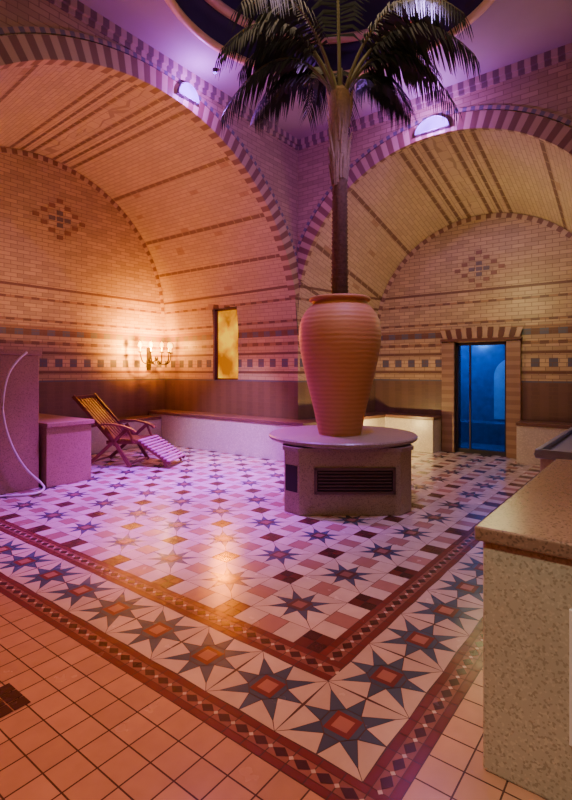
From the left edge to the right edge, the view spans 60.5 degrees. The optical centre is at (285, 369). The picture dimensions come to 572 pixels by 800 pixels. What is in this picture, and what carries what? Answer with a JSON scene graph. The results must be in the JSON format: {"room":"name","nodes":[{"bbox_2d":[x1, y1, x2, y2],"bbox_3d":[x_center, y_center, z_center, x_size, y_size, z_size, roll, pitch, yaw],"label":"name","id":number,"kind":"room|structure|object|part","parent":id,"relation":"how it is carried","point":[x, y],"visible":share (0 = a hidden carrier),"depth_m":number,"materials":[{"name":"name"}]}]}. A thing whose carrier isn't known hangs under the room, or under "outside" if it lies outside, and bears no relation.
{"room":"spa","nodes":[
{"label":"spa","id":0,"kind":"room"},
{"bbox_2d":[0,146,164,418],"bbox_3d":[-4.486,-1.175,9.018,0.001,5.550,5.600,0,0,38],"label":"wall","id":1,"kind":"structure","parent":0,"point":[87,299],"depth_m":9.53,"materials":[{"name":"brick"}]},
{"bbox_2d":[32,198,84,239],"bbox_3d":[-4.279,-2.850,9.275,0.011,0.770,1.020,0,0,38],"label":"trim","id":2,"kind":"structure","parent":1,"relation":"attached to","point":[60,201],"depth_m":9.28,"materials":[{"name":"brown brick"}]},
{"bbox_2d":[0,147,164,314],"bbox_3d":[-4.527,-2.587,9.050,0.135,2.686,5.557,0,0,38],"label":"trim","id":3,"kind":"structure","parent":1,"relation":"attached to","point":[3,150],"depth_m":9.93,"materials":[{"name":"brick"}]},
{"bbox_2d":[138,342,171,369],"bbox_3d":[-2.835,-0.305,10.687,0.810,0.610,0.542,0,0,-23],"label":"wall sconce","id":4,"kind":"object","parent":1,"relation":"attached to","point":[149,352],"visible":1,"depth_m":10.71,"materials":[{"name":"metal"}]},
{"bbox_2d":[0,65,297,418],"bbox_3d":[-3.203,-1.175,7.586,3.780,5.549,6.300,0,0,38],"label":"vault","id":5,"kind":"object","parent":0,"point":[208,239],"visible":0.98,"depth_m":9.06,"materials":[{"name":"brick"}]},
{"bbox_2d":[208,304,236,309],"bbox_3d":[-1.247,-1.370,10.043,0.945,0.200,0.060,0,0,38],"label":"lintel","id":6,"kind":"object","parent":5,"relation":"attached to","point":[210,306],"visible":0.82,"depth_m":10.14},
{"bbox_2d":[213,307,235,379],"bbox_3d":[-1.163,-0.530,10.161,0.715,1.480,0.330,0,0,38],"label":"reveal","id":7,"kind":"object","parent":5,"relation":"attached to","point":[231,307],"visible":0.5,"depth_m":10.28,"materials":[{"name":"brown stone"}]},
{"bbox_2d":[215,307,237,379],"bbox_3d":[-1.198,-0.530,10.116,0.723,1.488,0.035,0,0,38],"label":"frame","id":8,"kind":"object","parent":7,"relation":"attached to","point":[226,309],"visible":0.59,"depth_m":10.29,"materials":[{"name":"brown wood"}]},
{"bbox_2d":[218,310,237,377],"bbox_3d":[-1.184,-0.530,10.134,0.715,1.480,0.001,0,0,38],"label":"pane","id":9,"kind":"object","parent":8,"relation":"attached to","point":[227,320],"visible":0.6,"depth_m":10.15,"materials":[{"name":"yellow glass"}]},
{"bbox_2d":[0,0,297,323],"bbox_3d":[-2.409,-1.275,5.521,0.001,5.750,8.600,0,0,38],"label":"wall","id":10,"kind":"structure","parent":0,"point":[278,161],"depth_m":7.86,"materials":[{"name":"brick"}]},
{"bbox_2d":[0,26,298,297],"bbox_3d":[-1.773,-2.620,6.420,0.150,2.620,6.460,0,0,38],"label":"trim","id":11,"kind":"structure","parent":10,"relation":"attached to","point":[22,49],"depth_m":6.38,"materials":[{"name":"brick"}]},
{"bbox_2d":[46,0,298,150],"bbox_3d":[-2.381,-4.070,5.500,0.070,0.160,8.600,0,0,38],"label":"trim","id":12,"kind":"structure","parent":10,"relation":"attached to","point":[75,8],"depth_m":6.38,"materials":[{"name":"brick"}]},
{"bbox_2d":[177,82,198,104],"bbox_3d":[-1.355,-3.860,6.790,0.058,0.214,0.370,0,0,38],"label":"uplight","id":13,"kind":"object","parent":10,"relation":"attached to","point":[186,89],"visible":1,"depth_m":6.77,"materials":[{"name":"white glass"}]},
{"bbox_2d":[0,444,546,799],"bbox_3d":[-0.180,1.598,5.404,11.288,0.004,11.137,0,0,38],"label":"floor","id":14,"kind":"structure","parent":0,"point":[173,632],"depth_m":2.97,"materials":[{"name":"tile"}]},
{"bbox_2d":[0,349,41,494],"bbox_3d":[-4.693,0.664,6.760,2.310,1.869,1.530,0,0,38],"label":"stone shower plinth","id":15,"kind":"object","parent":14,"relation":"on","point":[21,401],"visible":0.99,"depth_m":6.46,"materials":[{"name":"stone"}]},
{"bbox_2d":[0,351,44,497],"bbox_3d":[-3.400,0.677,6.209,0.268,1.848,0.779,0,0,38],"label":"shower hose","id":16,"kind":"object","parent":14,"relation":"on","point":[26,352],"visible":1,"depth_m":6.23,"materials":[{"name":"white plastic"}]},
{"bbox_2d":[39,413,94,487],"bbox_3d":[-3.785,1.160,7.479,1.970,0.879,0.700,0,0,38],"label":"block","id":17,"kind":"object","parent":14,"relation":"on","point":[64,441],"depth_m":6.86,"materials":[{"name":"stone"}]},
{"bbox_2d":[91,415,160,453],"bbox_3d":[-3.699,1.300,9.636,0.470,0.599,2.740,0,0,38],"label":"tiled bench","id":18,"kind":"object","parent":14,"relation":"on","point":[98,439],"visible":0.34,"depth_m":10.01,"materials":[{"name":"tile"}]},
{"bbox_2d":[72,393,185,467],"bbox_3d":[-2.678,1.010,8.390,1.775,1.182,0.766,0,0,11],"label":"deck chair","id":19,"kind":"object","parent":14,"relation":"on","point":[126,434],"visible":0.99,"depth_m":8.33,"materials":[{"name":"brown wood"}]},
{"bbox_2d":[148,409,441,460],"bbox_3d":[0.021,1.250,10.284,5.570,0.699,2.850,0,0,38],"label":"tiled bench","id":20,"kind":"object","parent":14,"relation":"on","point":[243,435],"visible":0.69,"depth_m":9.54,"materials":[{"name":"tile"}]},
{"bbox_2d":[269,425,417,515],"bbox_3d":[0.700,1.192,6.120,1.828,0.814,1.828,0,0,-16],"label":"stone pedestal","id":21,"kind":"object","parent":14,"relation":"on","point":[368,473],"visible":0.94,"depth_m":5.37,"materials":[{"name":"stone"}]},
{"bbox_2d":[286,464,395,494],"bbox_3d":[0.592,1.210,5.384,1.216,0.300,0.140,0,0,7],"label":"vent grille","id":22,"kind":"object","parent":21,"relation":"attached to","point":[301,479],"depth_m":5.37,"materials":[{"name":"brown metal"}]},
{"bbox_2d":[214,0,480,436],"bbox_3d":[0.698,-1.877,5.750,3.054,5.322,2.153,0,0,-4],"label":"palm tree","id":23,"kind":"object","parent":21,"relation":"on","point":[340,333],"visible":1,"depth_m":5.79,"materials":[{"name":"green plant"}]},
{"bbox_2d":[440,326,522,458],"bbox_3d":[3.657,0.390,9.246,1.505,2.420,0.090,0,0,38],"label":"brick surround","id":24,"kind":"object","parent":14,"relation":"on","point":[513,348],"visible":0.97,"depth_m":9.14,"materials":[{"name":"beige brick"}]},
{"bbox_2d":[474,459,571,799],"bbox_3d":[2.053,1.109,2.129,1.850,0.979,1.880,0,0,38],"label":"counter","id":25,"kind":"object","parent":14,"relation":"on","point":[527,539],"depth_m":1.88,"materials":[{"name":"stone"}]},
{"bbox_2d":[474,459,571,559],"bbox_3d":[2.053,0.649,2.129,1.850,0.058,1.880,0,0,38],"label":"countertop","id":26,"kind":"structure","parent":25,"relation":"on","point":[537,518],"depth_m":2.05,"materials":[{"name":"stone"}]},
{"bbox_2d":[483,542,571,799],"bbox_3d":[2.043,1.139,2.137,1.775,0.919,1.820,0,0,38],"label":"counter base","id":27,"kind":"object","parent":25,"relation":"attached to","point":[527,595],"depth_m":1.86,"materials":[{"name":"stone"}]},
{"bbox_3d":[1.214,1.105,1.614,0.490,0.490,0.019,0,0,38],"label":"access panel","id":28,"kind":"part","parent":25,"relation":"part of","materials":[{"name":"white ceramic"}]},
{"bbox_2d":[516,420,571,464],"bbox_3d":[4.668,1.250,8.213,1.418,0.699,0.468,0,0,38],"label":"tiled bench","id":29,"kind":"object","parent":14,"relation":"on","point":[531,435],"visible":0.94,"depth_m":8.32,"materials":[{"name":"tile"}]},
{"bbox_2d":[534,427,571,471],"bbox_3d":[3.060,0.948,4.081,1.456,1.302,1.876,0,0,38],"label":"sink","id":30,"kind":"object","parent":14,"relation":"on","point":[560,446],"visible":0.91,"depth_m":3.80,"materials":[{"name":"stone"}]},
{"bbox_2d":[78,0,571,138],"bbox_3d":[0.552,-4.150,3.237,7.480,0.001,8.600,0,0,38],"label":"ceiling","id":31,"kind":"structure","parent":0,"point":[508,32],"depth_m":6.19,"materials":[{"name":"paint"}]},
{"bbox_2d":[175,0,482,70],"bbox_3d":[0.489,-5.050,5.054,3.700,1.800,3.700,0,0,38],"label":"skylight","id":32,"kind":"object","parent":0,"point":[209,20],"depth_m":6.54,"materials":[{"name":"glass"}]},
{"bbox_2d":[164,0,494,75],"bbox_3d":[0.489,-4.365,5.054,3.800,0.525,3.800,0,0,38],"label":"trim","id":33,"kind":"structure","parent":32,"relation":"attached to","point":[221,7],"depth_m":6.10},
{"bbox_2d":[298,130,571,419],"bbox_3d":[2.954,-0.965,8.331,5.060,5.130,2.400,0,0,38],"label":"vault","id":34,"kind":"object","parent":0,"point":[430,185],"visible":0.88,"depth_m":8.57,"materials":[{"name":"brick"}]},
{"bbox_2d":[298,58,571,300],"bbox_3d":[3.179,-1.275,6.641,7.480,5.750,0.001,0,0,38],"label":"wall","id":35,"kind":"structure","parent":0,"point":[549,88],"depth_m":7.13,"materials":[{"name":"brick"}]},
{"bbox_2d":[415,115,449,135],"bbox_3d":[2.187,-3.680,7.332,0.529,0.214,0.058,0,0,38],"label":"uplight","id":36,"kind":"object","parent":35,"relation":"attached to","point":[431,123],"visible":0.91,"depth_m":7.32,"materials":[{"name":"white glass"}]},
{"bbox_2d":[297,105,571,280],"bbox_3d":[2.295,-2.685,7.380,5.238,2.150,0.150,0,0,38],"label":"trim","id":37,"kind":"structure","parent":35,"relation":"attached to","point":[556,134],"depth_m":7.20,"materials":[{"name":"brick"}]},
{"bbox_2d":[298,43,571,149],"bbox_3d":[3.157,-4.070,6.614,7.480,0.160,0.070,0,0,38],"label":"trim","id":38,"kind":"structure","parent":35,"relation":"attached to","point":[562,53],"depth_m":6.95,"materials":[{"name":"brick"}]},
{"bbox_2d":[375,213,571,449],"bbox_3d":[3.679,-0.670,9.287,4.400,4.540,0.001,0,0,38],"label":"wall","id":39,"kind":"structure","parent":0,"point":[426,298],"depth_m":9.25,"materials":[{"name":"brick"}]},
{"bbox_2d":[378,213,571,320],"bbox_3d":[3.711,-1.872,9.328,4.377,2.116,0.135,0,0,38],"label":"trim","id":40,"kind":"structure","parent":39,"relation":"attached to","point":[566,233],"depth_m":9.43,"materials":[{"name":"brick"}]},
{"bbox_2d":[455,250,504,286],"bbox_3d":[3.659,-1.920,9.294,0.918,0.693,0.011,0,0,38],"label":"trim","id":41,"kind":"structure","parent":39,"relation":"attached to","point":[478,251],"depth_m":9.28,"materials":[{"name":"brown brick"}]},
{"bbox_2d":[455,341,504,456],"bbox_3d":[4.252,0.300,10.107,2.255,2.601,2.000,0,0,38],"label":"door frame","id":42,"kind":"structure","parent":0,"point":[496,341],"depth_m":9.60,"materials":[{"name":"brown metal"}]},
{"bbox_2d":[456,341,505,456],"bbox_3d":[3.711,0.534,9.325,0.955,2.128,0.100,0,0,38],"label":"door","id":43,"kind":"structure","parent":42,"relation":"in","point":[476,451],"depth_m":9.33,"materials":[{"name":"glass"}]},
{"bbox_3d":[3.724,0.525,9.341,0.855,1.990,0.010,0,0,38],"label":"glass leaf","id":44,"kind":"part","parent":43,"relation":"part of","materials":[{"name":"glass"}]}
]}

